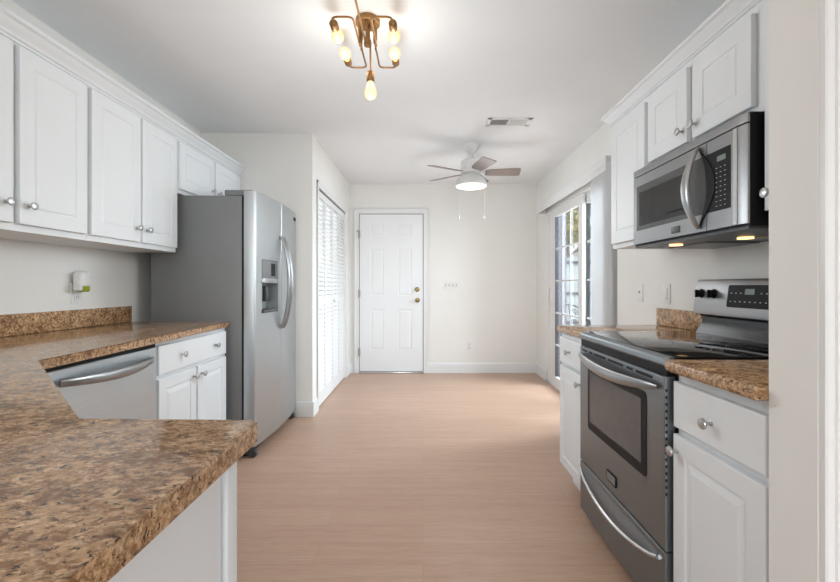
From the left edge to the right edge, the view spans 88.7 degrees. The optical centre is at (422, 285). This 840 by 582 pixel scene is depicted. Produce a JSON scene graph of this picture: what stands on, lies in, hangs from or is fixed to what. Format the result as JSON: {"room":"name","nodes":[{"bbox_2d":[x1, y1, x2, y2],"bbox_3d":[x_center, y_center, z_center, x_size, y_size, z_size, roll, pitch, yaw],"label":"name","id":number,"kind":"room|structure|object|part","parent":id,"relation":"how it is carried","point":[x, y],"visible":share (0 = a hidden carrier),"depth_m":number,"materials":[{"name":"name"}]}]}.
{"room":"kitchen","nodes":[
{"label":"kitchen","id":0,"kind":"room"},
{"bbox_2d":[0,0,201,321],"bbox_3d":[-1.960,-0.098,0.110,0.100,2.455,7.220,0,0,0],"label":"wall","id":1,"kind":"structure","parent":0,"point":[34,276],"depth_m":2.32,"materials":[{"name":"beige paint"}]},
{"bbox_2d":[0,34,86,239],"bbox_3d":[-1.724,-0.593,1.681,0.369,0.755,0.690,0,0,0],"label":"upper cabinet","id":2,"kind":"object","parent":1,"relation":"attached to","point":[43,108],"visible":1,"depth_m":1.77,"materials":[{"name":"white paint"}]},
{"bbox_3d":[-1.579,-0.591,1.500,0.019,0.695,0.296,0,0,0],"label":"door","id":3,"kind":"part","parent":2,"relation":"part of","materials":[{"name":"white paint"}]},
{"bbox_3d":[-1.554,-0.318,1.615,0.031,0.032,0.032,0,0,0],"label":"knob","id":4,"kind":"part","parent":2,"relation":"part of","materials":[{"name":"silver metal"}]},
{"bbox_3d":[-1.554,-0.318,1.712,0.031,0.032,0.032,0,0,0],"label":"knob","id":5,"kind":"part","parent":2,"relation":"part of","materials":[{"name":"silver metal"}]},
{"bbox_2d":[0,3,245,175],"bbox_3d":[-1.559,-0.986,2.168,0.062,0.072,3.096,0,0,0],"label":"crown molding","id":6,"kind":"structure","parent":2,"relation":"attached to","point":[14,27],"depth_m":2.06,"materials":[{"name":"white paint"}]},
{"bbox_2d":[0,306,131,336],"bbox_3d":[-1.899,0.180,1.410,0.021,0.100,2.760,0,0,0],"label":"backsplash","id":7,"kind":"structure","parent":1,"relation":"attached to","point":[36,322],"depth_m":2.23,"materials":[{"name":"brown stone"}]},
{"bbox_2d":[71,283,81,303],"bbox_3d":[-1.905,0.042,2.365,0.010,0.115,0.070,0,0,0],"label":"wall outlet","id":8,"kind":"object","parent":1,"relation":"attached to","point":[76,297],"visible":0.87,"depth_m":2.36,"materials":[{"name":"white plastic"}]},
{"bbox_2d":[73,271,90,291],"bbox_3d":[-1.871,-0.025,2.352,0.064,0.115,0.092,0,0,0],"label":"air freshener","id":9,"kind":"object","parent":8,"relation":"attached to","point":[81,279],"visible":1,"depth_m":2.33,"materials":[{"name":"white plastic"}]},
{"bbox_2d":[19,84,176,252],"bbox_3d":[-1.724,-0.593,2.396,0.369,0.755,0.736,0,0,0],"label":"upper cabinet","id":10,"kind":"object","parent":1,"relation":"attached to","point":[132,162],"visible":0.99,"depth_m":2.29,"materials":[{"name":"white paint"}]},
{"bbox_3d":[-1.579,-0.591,2.217,0.019,0.695,0.354,0,0,0],"label":"door","id":11,"kind":"part","parent":10,"relation":"part of","materials":[{"name":"white paint"}]},
{"bbox_3d":[-1.579,-0.591,2.580,0.019,0.695,0.339,0,0,0],"label":"door","id":12,"kind":"part","parent":10,"relation":"part of","materials":[{"name":"white paint"}]},
{"bbox_2d":[177,139,239,195],"bbox_3d":[-1.724,-0.786,3.240,0.369,0.367,0.948,0,0,0],"label":"upper cabinet","id":13,"kind":"object","parent":1,"relation":"attached to","point":[197,174],"visible":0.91,"depth_m":3.03,"materials":[{"name":"white paint"}]},
{"bbox_3d":[-1.579,-0.784,3.011,0.019,0.307,0.453,0,0,0],"label":"door","id":14,"kind":"part","parent":13,"relation":"part of","materials":[{"name":"white paint"}]},
{"bbox_3d":[-1.579,-0.784,3.481,0.019,0.307,0.439,0,0,0],"label":"door","id":15,"kind":"part","parent":13,"relation":"part of","materials":[{"name":"white paint"}]},
{"bbox_2d":[202,133,314,416],"bbox_3d":[-1.484,-0.098,3.770,1.053,2.455,0.100,0,0,0],"label":"wall","id":16,"kind":"structure","parent":0,"point":[280,167],"depth_m":3.72,"materials":[{"name":"beige paint"}]},
{"bbox_2d":[297,402,313,416],"bbox_3d":[-1.017,1.065,3.713,0.146,0.130,0.014,0,0,0],"label":"baseboard","id":17,"kind":"structure","parent":16,"relation":"attached to","point":[304,409],"depth_m":3.71,"materials":[{"name":"white paint"}]},
{"bbox_2d":[315,137,349,397],"bbox_3d":[-1.007,-0.098,4.710,0.100,2.455,1.780,0,0,0],"label":"wall","id":18,"kind":"structure","parent":0,"point":[327,172],"depth_m":4.65,"materials":[{"name":"beige paint"}]},
{"bbox_2d":[312,397,317,415],"bbox_3d":[-0.950,1.065,3.792,0.014,0.130,0.145,0,0,0],"label":"baseboard","id":19,"kind":"structure","parent":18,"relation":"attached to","point":[315,400],"depth_m":3.79,"materials":[{"name":"white paint"}]},
{"bbox_2d":[317,180,346,410],"bbox_3d":[-0.970,0.087,4.615,0.075,2.085,1.490,0,0,0],"label":"door","id":20,"kind":"structure","parent":18,"relation":"in","point":[331,329],"depth_m":4.47,"materials":[{"name":"white paint"}]},
{"bbox_3d":[-0.979,0.116,4.094,0.027,2.005,0.344,0,0,0],"label":"bifold panel","id":21,"kind":"part","parent":20,"relation":"part of","materials":[{"name":"white paint"}]},
{"bbox_3d":[-0.979,0.116,4.441,0.027,2.005,0.344,0,0,0],"label":"bifold panel","id":22,"kind":"part","parent":20,"relation":"part of","materials":[{"name":"white paint"}]},
{"bbox_3d":[-0.979,0.116,4.789,0.027,2.005,0.344,0,0,0],"label":"bifold panel","id":23,"kind":"part","parent":20,"relation":"part of","materials":[{"name":"white paint"}]},
{"bbox_3d":[-0.979,0.116,5.136,0.027,2.005,0.344,0,0,0],"label":"bifold panel","id":24,"kind":"part","parent":20,"relation":"part of","materials":[{"name":"white paint"}]},
{"bbox_2d":[347,363,349,375],"bbox_3d":[-0.950,1.065,5.476,0.014,0.130,0.222,0,0,0],"label":"baseboard","id":25,"kind":"structure","parent":18,"relation":"attached to","point":[348,365],"depth_m":5.44,"materials":[{"name":"white paint"}]},
{"bbox_2d":[11,0,725,183],"bbox_3d":[0.325,-1.375,1.075,4.850,0.100,9.350,0,0,0],"label":"ceiling","id":26,"kind":"structure","parent":0,"point":[220,66],"depth_m":2.58,"materials":[{"name":"white paint"}]},
{"bbox_2d":[329,0,399,99],"bbox_3d":[-0.275,-1.126,1.988,0.333,0.398,0.777,0,0,0],"label":"ceiling light","id":27,"kind":"object","parent":26,"relation":"hanging from","point":[367,22],"visible":1,"depth_m":2.11,"materials":[{"name":"gold metal"}]},
{"bbox_2d":[329,19,338,32],"bbox_3d":[-0.411,-1.205,1.989,0.039,0.039,0.056,0,0,0],"label":"socket","id":28,"kind":"object","parent":27,"relation":"attached to","point":[334,26],"depth_m":1.97,"materials":[{"name":"gold metal"}]},
{"bbox_3d":[-0.411,-1.205,2.058,0.061,0.061,0.094,0,0,0],"label":"bulb","id":29,"kind":"part","parent":27,"relation":"part of","materials":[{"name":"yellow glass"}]},
{"bbox_3d":[-0.403,-1.205,2.242,0.061,0.061,0.094,0,0,0],"label":"bulb","id":30,"kind":"part","parent":27,"relation":"part of","materials":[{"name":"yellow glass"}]},
{"bbox_3d":[-0.363,-1.205,2.040,0.104,0.010,0.240,0,0,0],"label":"arm","id":31,"kind":"part","parent":27,"relation":"part of","materials":[{"name":"gold metal"}]},
{"bbox_2d":[344,58,351,66],"bbox_3d":[-0.403,-1.205,2.311,0.039,0.039,0.056,0,0,0],"label":"socket","id":32,"kind":"object","parent":27,"relation":"attached to","point":[348,63],"depth_m":2.30,"materials":[{"name":"gold metal"}]},
{"bbox_3d":[-0.357,-1.205,2.248,0.101,0.010,0.257,0,0,0],"label":"arm","id":33,"kind":"part","parent":27,"relation":"part of","materials":[{"name":"gold metal"}]},
{"bbox_3d":[-0.311,-1.248,2.110,0.016,0.115,0.016,0,0,0],"label":"stem","id":34,"kind":"part","parent":27,"relation":"part of","materials":[{"name":"gold metal"}]},
{"bbox_3d":[-0.287,-1.217,1.950,0.009,0.010,0.420,0,0,0],"label":"arm","id":35,"kind":"part","parent":27,"relation":"part of","materials":[{"name":"gold metal"}]},
{"bbox_3d":[-0.275,-1.248,2.100,0.016,0.115,0.016,0,0,0],"label":"stem","id":36,"kind":"part","parent":27,"relation":"part of","materials":[{"name":"gold metal"}]},
{"bbox_3d":[-0.262,-1.146,2.140,0.012,0.158,0.009,0,0,0],"label":"arm","id":37,"kind":"part","parent":27,"relation":"part of","materials":[{"name":"gold metal"}]},
{"bbox_2d":[367,70,373,81],"bbox_3d":[-0.261,-1.043,2.140,0.039,0.056,0.039,0,0,0],"label":"socket","id":38,"kind":"object","parent":27,"relation":"attached to","point":[370,74],"depth_m":2.12,"materials":[{"name":"gold metal"}]},
{"bbox_3d":[-0.261,-0.974,2.140,0.061,0.094,0.061,0,0,0],"label":"bulb","id":39,"kind":"part","parent":27,"relation":"part of","materials":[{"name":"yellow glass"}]},
{"bbox_3d":[-0.239,-1.248,2.110,0.016,0.115,0.016,0,0,0],"label":"stem","id":40,"kind":"part","parent":27,"relation":"part of","materials":[{"name":"gold metal"}]},
{"bbox_3d":[-0.186,-1.205,2.040,0.104,0.010,0.240,0,0,0],"label":"arm","id":41,"kind":"part","parent":27,"relation":"part of","materials":[{"name":"gold metal"}]},
{"bbox_3d":[-0.193,-1.205,2.248,0.101,0.010,0.257,0,0,0],"label":"arm","id":42,"kind":"part","parent":27,"relation":"part of","materials":[{"name":"gold metal"}]},
{"bbox_2d":[388,19,396,32],"bbox_3d":[-0.139,-1.205,1.989,0.039,0.039,0.056,0,0,0],"label":"socket","id":43,"kind":"object","parent":27,"relation":"attached to","point":[392,23],"depth_m":1.97,"materials":[{"name":"gold metal"}]},
{"bbox_3d":[-0.139,-1.205,2.058,0.061,0.061,0.094,0,0,0],"label":"bulb","id":44,"kind":"part","parent":27,"relation":"part of","materials":[{"name":"yellow glass"}]},
{"bbox_3d":[-0.147,-1.205,2.242,0.061,0.061,0.094,0,0,0],"label":"bulb","id":45,"kind":"part","parent":27,"relation":"part of","materials":[{"name":"yellow glass"}]},
{"bbox_2d":[392,59,398,66],"bbox_3d":[-0.147,-1.205,2.311,0.039,0.039,0.056,0,0,0],"label":"socket","id":46,"kind":"object","parent":27,"relation":"attached to","point":[395,63],"depth_m":2.30,"materials":[{"name":"gold metal"}]},
{"bbox_2d":[427,142,520,218],"bbox_3d":[0.474,-0.973,4.034,0.871,0.704,0.896,0,0,0],"label":"ceiling fan","id":47,"kind":"object","parent":26,"relation":"hanging from","point":[472,167],"visible":1,"depth_m":3.97,"materials":[{"name":"white metal"}]},
{"bbox_3d":[0.204,-1.063,3.885,0.325,0.039,0.133,0,0,-32],"label":"blade","id":48,"kind":"part","parent":47,"relation":"part of","materials":[{"name":"brown wood"}]},
{"bbox_3d":[0.228,-1.063,4.228,0.325,0.039,0.133,0,0,40],"label":"blade","id":49,"kind":"part","parent":47,"relation":"part of","materials":[{"name":"brown wood"}]},
{"bbox_3d":[0.523,-1.063,3.756,0.133,0.039,0.325,0,0,-14],"label":"blade","id":50,"kind":"part","parent":47,"relation":"part of","materials":[{"name":"brown wood"}]},
{"bbox_3d":[0.744,-1.063,4.014,0.331,0.039,0.140,0,0,0],"label":"blade","id":51,"kind":"part","parent":47,"relation":"part of","materials":[{"name":"brown wood"}]},
{"bbox_2d":[486,118,532,125],"bbox_3d":[0.690,-1.321,3.465,0.350,0.008,0.160,0,0,0],"label":"ceiling vent","id":52,"kind":"object","parent":26,"relation":"in","point":[491,121],"visible":1,"depth_m":3.46,"materials":[{"name":"white metal"}]},
{"bbox_2d":[237,373,633,581],"bbox_3d":[0.325,1.170,1.075,4.850,0.080,9.350,0,0,0],"label":"floor","id":53,"kind":"structure","parent":0,"point":[425,477],"depth_m":2.34,"materials":[{"name":"brown wood"}]},
{"bbox_2d":[44,344,155,418],"bbox_3d":[-1.536,0.693,1.726,0.689,0.854,0.601,0,0,0],"label":"dishwasher","id":54,"kind":"object","parent":53,"relation":"on","point":[119,385],"visible":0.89,"depth_m":1.73,"materials":[{"name":"grey metal"}]},
{"bbox_3d":[-1.222,0.344,1.730,0.061,0.044,0.517,0,0,0],"label":"handle","id":55,"kind":"part","parent":54,"relation":"part of","materials":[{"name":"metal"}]},
{"bbox_2d":[108,461,236,581],"bbox_3d":[-1.105,0.697,0.769,1.606,0.867,1.298,0,0,0],"label":"base cabinet","id":56,"kind":"object","parent":53,"relation":"on","point":[200,544],"visible":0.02,"depth_m":0.59,"materials":[{"name":"white paint"}]},
{"bbox_2d":[0,321,257,581],"bbox_3d":[-1.093,0.246,1.410,1.629,0.032,2.760,0,0,0],"label":"countertop","id":57,"kind":"structure","parent":56,"relation":"on","point":[80,499],"depth_m":0.56,"materials":[{"name":"brown stone"}]},
{"bbox_2d":[155,328,225,419],"bbox_3d":[-1.567,0.697,2.404,0.681,0.867,0.737,0,0,0],"label":"base cabinet","id":58,"kind":"object","parent":53,"relation":"on","point":[190,370],"visible":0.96,"depth_m":2.36,"materials":[{"name":"white paint"}]},
{"bbox_3d":[-1.268,0.727,2.219,0.019,0.557,0.338,0,0,0],"label":"door","id":59,"kind":"part","parent":58,"relation":"part of","materials":[{"name":"white paint"}]},
{"bbox_3d":[-1.268,0.359,2.400,0.019,0.142,0.700,0,0,0],"label":"drawer","id":60,"kind":"part","parent":58,"relation":"part of","materials":[{"name":"white paint"}]},
{"bbox_3d":[-1.268,0.727,2.578,0.019,0.557,0.345,0,0,0],"label":"door","id":61,"kind":"part","parent":58,"relation":"part of","materials":[{"name":"white paint"}]},
{"bbox_2d":[151,190,295,457],"bbox_3d":[-1.385,0.250,3.256,0.791,1.760,0.897,0,0,0],"label":"refrigerator","id":62,"kind":"object","parent":53,"relation":"on","point":[233,261],"visible":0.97,"depth_m":2.81,"materials":[{"name":"grey metal"}]},
{"bbox_3d":[-1.119,0.215,3.024,0.102,1.674,0.432,0,0,0],"label":"door","id":63,"kind":"part","parent":62,"relation":"part of","materials":[{"name":"metal"}]},
{"bbox_3d":[-1.119,-0.118,3.035,0.071,0.126,0.268,0,0,0],"label":"dispenser panel","id":64,"kind":"part","parent":62,"relation":"part of","materials":[{"name":"grey plastic"}]},
{"bbox_3d":[-1.030,-0.028,3.211,0.082,0.696,0.028,0,0,0],"label":"handle","id":65,"kind":"part","parent":62,"relation":"part of","materials":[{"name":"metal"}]},
{"bbox_3d":[-1.119,0.215,3.475,0.102,1.674,0.459,0,0,0],"label":"door","id":66,"kind":"part","parent":62,"relation":"part of","materials":[{"name":"metal"}]},
{"bbox_3d":[-1.030,-0.028,3.275,0.082,0.696,0.028,0,0,0],"label":"handle","id":67,"kind":"part","parent":62,"relation":"part of","materials":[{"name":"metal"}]},
{"bbox_2d":[560,333,581,489],"bbox_3d":[1.081,0.697,2.300,0.654,0.867,0.371,0,0,0],"label":"base cabinet","id":68,"kind":"object","parent":53,"relation":"on","point":[570,458],"visible":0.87,"depth_m":2.29,"materials":[{"name":"white paint"}]},
{"bbox_3d":[0.794,0.359,2.295,0.019,0.142,0.350,0,0,0],"label":"drawer","id":69,"kind":"part","parent":68,"relation":"part of","materials":[{"name":"white paint"}]},
{"bbox_2d":[557,325,692,337],"bbox_3d":[1.094,0.246,2.336,0.628,0.032,0.448,0,0,0],"label":"countertop","id":70,"kind":"structure","parent":68,"relation":"on","point":[574,330],"depth_m":2.33,"materials":[{"name":"brown stone"}]},
{"bbox_2d":[578,278,768,581],"bbox_3d":[1.058,0.550,1.732,0.685,1.160,0.753,0,0,0],"label":"range","id":71,"kind":"object","parent":53,"relation":"on","point":[627,426],"visible":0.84,"depth_m":1.65,"materials":[{"name":"silver metal"}]},
{"bbox_3d":[0.756,0.910,1.744,0.037,0.067,0.687,0,0,0],"label":"handle","id":72,"kind":"part","parent":71,"relation":"part of","materials":[{"name":"metal"}]},
{"bbox_3d":[0.786,0.965,1.734,0.036,0.231,0.738,0,0,0],"label":"storage drawer","id":73,"kind":"part","parent":71,"relation":"part of","materials":[{"name":"metal"}]},
{"bbox_3d":[1.064,0.226,1.732,0.542,0.008,0.753,0,0,0],"label":"cooktop glass","id":74,"kind":"part","parent":71,"relation":"part of","materials":[{"name":"black glass"}]},
{"bbox_3d":[1.296,0.035,2.022,0.031,0.044,0.044,0,0,0],"label":"control knob","id":75,"kind":"part","parent":71,"relation":"part of","materials":[{"name":"black plastic"}]},
{"bbox_3d":[1.296,0.035,1.935,0.031,0.044,0.044,0,0,0],"label":"control knob","id":76,"kind":"part","parent":71,"relation":"part of","materials":[{"name":"black plastic"}]},
{"bbox_3d":[1.310,0.043,1.719,0.015,0.094,0.258,0,0,0],"label":"control glass","id":77,"kind":"part","parent":71,"relation":"part of","materials":[{"name":"black glass"}]},
{"bbox_2d":[665,375,768,581],"bbox_3d":[1.081,0.697,1.163,0.654,0.867,0.381,0,0,0],"label":"base cabinet","id":78,"kind":"object","parent":53,"relation":"on","point":[720,451],"visible":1,"depth_m":1.14,"materials":[{"name":"white paint"}]},
{"bbox_3d":[0.769,0.510,1.328,0.031,0.032,0.032,0,0,0],"label":"knob","id":79,"kind":"part","parent":78,"relation":"part of","materials":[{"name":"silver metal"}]},
{"bbox_3d":[0.769,0.375,1.172,0.031,0.032,0.032,0,0,0],"label":"knob","id":80,"kind":"part","parent":78,"relation":"part of","materials":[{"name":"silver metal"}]},
{"bbox_2d":[665,359,768,400],"bbox_3d":[1.080,0.246,1.161,0.656,0.032,0.378,0,0,0],"label":"countertop","id":81,"kind":"structure","parent":78,"relation":"on","point":[746,378],"depth_m":1.16,"materials":[{"name":"brown stone"}]},
{"bbox_3d":[0.794,0.734,1.167,0.019,0.543,0.365,0,0,0],"label":"door","id":82,"kind":"part","parent":78,"relation":"part of","materials":[{"name":"white paint"}]},
{"bbox_3d":[0.794,0.369,1.167,0.019,0.142,0.365,0,0,0],"label":"drawer","id":83,"kind":"part","parent":78,"relation":"part of","materials":[{"name":"white paint"}]},
{"bbox_2d":[350,184,536,371],"bbox_3d":[0.262,-0.098,5.650,2.637,2.455,0.100,0,0,0],"label":"wall","id":84,"kind":"structure","parent":0,"point":[493,259],"depth_m":5.60,"materials":[{"name":"beige paint"}]},
{"bbox_2d":[350,363,353,372],"bbox_3d":[-0.928,1.065,5.593,0.057,0.130,0.014,0,0,0],"label":"baseboard","id":85,"kind":"structure","parent":84,"relation":"attached to","point":[351,364],"depth_m":5.59,"materials":[{"name":"white paint"}]},
{"bbox_2d":[354,209,427,373],"bbox_3d":[-0.412,0.064,5.561,0.963,2.132,0.078,0,0,0],"label":"door","id":86,"kind":"structure","parent":84,"relation":"in","point":[391,245],"depth_m":5.59,"materials":[{"name":"white paint"},{"name":"polished brass"},{"name":"grey plastic"}]},
{"bbox_2d":[443,281,458,289],"bbox_3d":[0.364,-0.006,5.592,0.195,0.104,0.016,0,0,0],"label":"light switch","id":87,"kind":"object","parent":84,"relation":"attached to","point":[447,285],"visible":1,"depth_m":5.58,"materials":[{"name":"white plastic"}]},
{"bbox_2d":[467,341,472,349],"bbox_3d":[0.610,0.775,5.595,0.070,0.115,0.010,0,0,0],"label":"wall outlet","id":88,"kind":"object","parent":84,"relation":"attached to","point":[469,343],"visible":1,"depth_m":5.59,"materials":[{"name":"white plastic"}]},
{"bbox_2d":[428,363,535,372],"bbox_3d":[0.767,1.065,5.593,1.425,0.130,0.014,0,0,0],"label":"baseboard","id":89,"kind":"structure","parent":84,"relation":"attached to","point":[432,367],"depth_m":5.59,"materials":[{"name":"white paint"}]},
{"bbox_2d":[559,213,565,377],"bbox_3d":[1.680,-0.160,5.450,0.160,2.820,0.340,0,0,0],"label":"wall","id":90,"kind":"structure","parent":0,"point":[564,215],"depth_m":5.28,"materials":[{"name":"white paint"}]},
{"bbox_2d":[537,123,612,368],"bbox_3d":[1.540,-0.098,4.360,0.120,2.455,2.480,0,0,0],"label":"wall","id":91,"kind":"structure","parent":0,"point":[597,146],"depth_m":5.07,"materials":[{"name":"beige paint"}]},
{"bbox_2d":[536,363,546,380],"bbox_3d":[1.473,1.065,5.354,0.014,0.130,0.467,0,0,0],"label":"baseboard","id":92,"kind":"structure","parent":91,"relation":"attached to","point":[541,371],"depth_m":5.32,"materials":[{"name":"white paint"}]},
{"bbox_2d":[547,182,590,390],"bbox_3d":[1.518,0.107,4.125,0.173,2.045,1.930,0,0,0],"label":"door","id":93,"kind":"structure","parent":91,"relation":"in","point":[581,198],"depth_m":4.69,"materials":[{"name":"white paint"}]},
{"bbox_3d":[1.460,0.110,4.968,0.055,0.240,0.040,0,0,0],"label":"handle","id":94,"kind":"part","parent":93,"relation":"part of","materials":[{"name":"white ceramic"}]},
{"bbox_3d":[1.548,0.115,3.660,0.035,1.960,0.920,0,0,0],"label":"fixed panel","id":95,"kind":"part","parent":93,"relation":"part of","materials":[{"name":"white paint"}]},
{"bbox_2d":[536,156,616,324],"bbox_3d":[1.426,0.049,4.189,0.106,2.062,2.062,0,0,0],"label":"vertical blinds","id":96,"kind":"object","parent":91,"relation":"attached to","point":[603,255],"visible":0.61,"depth_m":3.33,"materials":[{"name":"white paint"}]},
{"bbox_2d":[617,241,768,324],"bbox_3d":[1.505,-0.098,2.045,0.190,2.455,2.150,0,0,0],"label":"wall","id":97,"kind":"structure","parent":0,"point":[682,269],"depth_m":2.42,"materials":[{"name":"beige paint"}]},
{"bbox_2d":[611,94,650,248],"bbox_3d":[1.221,-0.568,2.255,0.374,0.715,0.408,0,0,0],"label":"upper cabinet","id":98,"kind":"object","parent":97,"relation":"attached to","point":[629,135],"visible":0.25,"depth_m":2.25,"materials":[{"name":"white paint"}]},
{"bbox_2d":[600,0,760,125],"bbox_3d":[1.222,-0.945,1.741,0.373,0.058,1.538,0,0,0],"label":"crown molding","id":99,"kind":"structure","parent":98,"relation":"attached to","point":[729,12],"depth_m":1.74,"materials":[{"name":"white paint"}]},
{"bbox_2d":[636,284,642,301],"bbox_3d":[1.405,0.045,2.790,0.010,0.118,0.076,0,0,0],"label":"jack plate","id":100,"kind":"object","parent":97,"relation":"attached to","point":[639,287],"visible":1,"depth_m":2.79,"materials":[{"name":"white plastic"}]},
{"bbox_2d":[662,284,670,303],"bbox_3d":[1.405,0.045,2.485,0.010,0.118,0.076,0,0,0],"label":"light switch","id":101,"kind":"object","parent":97,"relation":"attached to","point":[666,288],"visible":1,"depth_m":2.47,"materials":[{"name":"white plastic"}]},
{"bbox_2d":[656,308,701,330],"bbox_3d":[1.399,0.180,2.337,0.021,0.100,0.445,0,0,0],"label":"backsplash","id":102,"kind":"structure","parent":97,"relation":"attached to","point":[683,319],"depth_m":2.34,"materials":[{"name":"brown stone"}]},
{"bbox_2d":[648,0,766,162],"bbox_3d":[1.221,-0.742,1.698,0.374,0.367,0.703,0,0,0],"label":"upper cabinet","id":103,"kind":"object","parent":97,"relation":"attached to","point":[725,81],"visible":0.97,"depth_m":1.58,"materials":[{"name":"white paint"}]},
{"bbox_3d":[1.075,-0.734,1.888,0.019,0.302,0.300,0,0,0],"label":"door","id":104,"kind":"part","parent":103,"relation":"part of","materials":[{"name":"white paint"}]},
{"bbox_3d":[1.050,-0.633,1.765,0.031,0.032,0.032,0,0,0],"label":"knob","id":105,"kind":"part","parent":103,"relation":"part of","materials":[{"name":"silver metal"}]},
{"bbox_3d":[1.050,-0.633,1.678,0.031,0.032,0.032,0,0,0],"label":"knob","id":106,"kind":"part","parent":103,"relation":"part of","materials":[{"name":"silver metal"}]},
{"bbox_2d":[634,111,768,248],"bbox_3d":[1.188,-0.364,1.730,0.437,0.378,0.736,0,0,0],"label":"microwave","id":107,"kind":"object","parent":103,"relation":"attached to","point":[703,193],"visible":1,"depth_m":1.57,"materials":[{"name":"silver metal"}]},
{"bbox_3d":[1.030,-0.358,1.827,0.010,0.317,0.543,0,0,0],"label":"door","id":108,"kind":"part","parent":107,"relation":"part of","materials":[{"name":"metal"}]},
{"bbox_3d":[0.997,-0.362,1.604,0.057,0.306,0.052,0,0,0],"label":"handle","id":109,"kind":"part","parent":107,"relation":"part of","materials":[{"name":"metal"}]},
{"bbox_3d":[1.030,-0.358,1.457,0.010,0.317,0.190,0,0,0],"label":"control panel","id":110,"kind":"part","parent":107,"relation":"part of","materials":[{"name":"metal"}]},
{"bbox_3d":[1.025,-0.358,1.411,0.004,0.315,0.018,0,0,0],"label":"edge trim","id":111,"kind":"part","parent":107,"relation":"part of","materials":[{"name":"metal"}]},
{"bbox_3d":[1.075,-0.734,1.549,0.019,0.302,0.306,0,0,0],"label":"door","id":112,"kind":"part","parent":103,"relation":"part of","materials":[{"name":"white paint"}]},
{"bbox_2d":[759,0,768,210],"bbox_3d":[1.221,-0.568,1.159,0.374,0.715,0.371,0,0,0],"label":"upper cabinet","id":113,"kind":"object","parent":97,"relation":"attached to","point":[764,192],"visible":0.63,"depth_m":1.33,"materials":[{"name":"white paint"}]},
{"bbox_3d":[1.050,-0.285,1.312,0.031,0.032,0.032,0,0,0],"label":"knob","id":114,"kind":"part","parent":113,"relation":"part of","materials":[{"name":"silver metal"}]},
{"bbox_3d":[1.075,-0.560,1.171,0.019,0.650,0.342,0,0,0],"label":"door","id":115,"kind":"part","parent":113,"relation":"part of","materials":[{"name":"white paint"}]},
{"bbox_2d":[769,0,818,581],"bbox_3d":[1.765,-0.098,0.910,1.970,2.455,0.120,0,0,0],"label":"wall","id":116,"kind":"structure","parent":0,"point":[793,24],"depth_m":0.91,"materials":[{"name":"beige paint"}]},
{"bbox_2d":[819,0,839,581],"bbox_3d":[0.826,-0.080,0.838,0.088,2.420,0.024,0,0,0],"label":"trim","id":117,"kind":"structure","parent":116,"relation":"attached to","point":[829,10],"depth_m":0.83,"materials":[{"name":"white paint"}]},
{"label":"outside","id":118,"kind":"structure","parent":0,"visible":0},
{"bbox_3d":[15.810,1.300,9.000,28.380,0.100,42.000,0,0,0],"label":"ground","id":119,"kind":"structure","parent":118,"visible":0},
{"bbox_2d":[566,257,590,324],"bbox_3d":[7.957,0.230,10.360,12.315,2.040,0.120,0,0,0],"label":"fence","id":120,"kind":"object","parent":119,"relation":"on","point":[574,260],"visible":0.03,"depth_m":10.40,"materials":[{"name":"white wood"}]},
{"bbox_3d":[7.900,0.180,10.380,12.200,0.060,0.040,0,0,0],"label":"rail","id":121,"kind":"part","parent":120,"relation":"part of","materials":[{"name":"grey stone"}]},
{"bbox_3d":[7.900,-0.570,10.380,12.200,0.060,0.040,0,0,0],"label":"rail","id":122,"kind":"part","parent":120,"relation":"part of","materials":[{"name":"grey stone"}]},
{"bbox_2d":[566,203,590,256],"bbox_3d":[4.302,-1.834,13.047,2.672,6.173,2.626,0,0,0],"label":"tree","id":123,"kind":"object","parent":119,"relation":"on","point":[575,227],"visible":0.09,"depth_m":12.45,"materials":[{"name":"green plant"}]},
{"bbox_2d":[566,304,590,324],"bbox_3d":[2.240,0.765,6.455,0.555,0.972,0.491,0,0,0],"label":"patio chair","id":124,"kind":"object","parent":119,"relation":"on","point":[566,304],"visible":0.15,"depth_m":6.68,"materials":[{"name":"white metal"}]},
{"bbox_3d":[2.240,0.540,6.670,0.522,0.522,0.062,0,0,0],"label":"backrest","id":125,"kind":"part","parent":124,"relation":"part of","materials":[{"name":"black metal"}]},
{"bbox_2d":[568,208,590,250],"bbox_3d":[6.509,-1.647,17.474,3.176,5.801,2.821,0,0,0],"label":"tree","id":126,"kind":"object","parent":119,"relation":"on","point":[590,208],"visible":0.02,"depth_m":17.07,"materials":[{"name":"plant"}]},
{"bbox_2d":[569,247,590,256],"bbox_3d":[11.500,-0.560,26.000,13.400,3.620,4.800,0,0,0],"label":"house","id":127,"kind":"structure","parent":119,"relation":"on","point":[574,248],"depth_m":24.00,"materials":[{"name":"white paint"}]}
]}

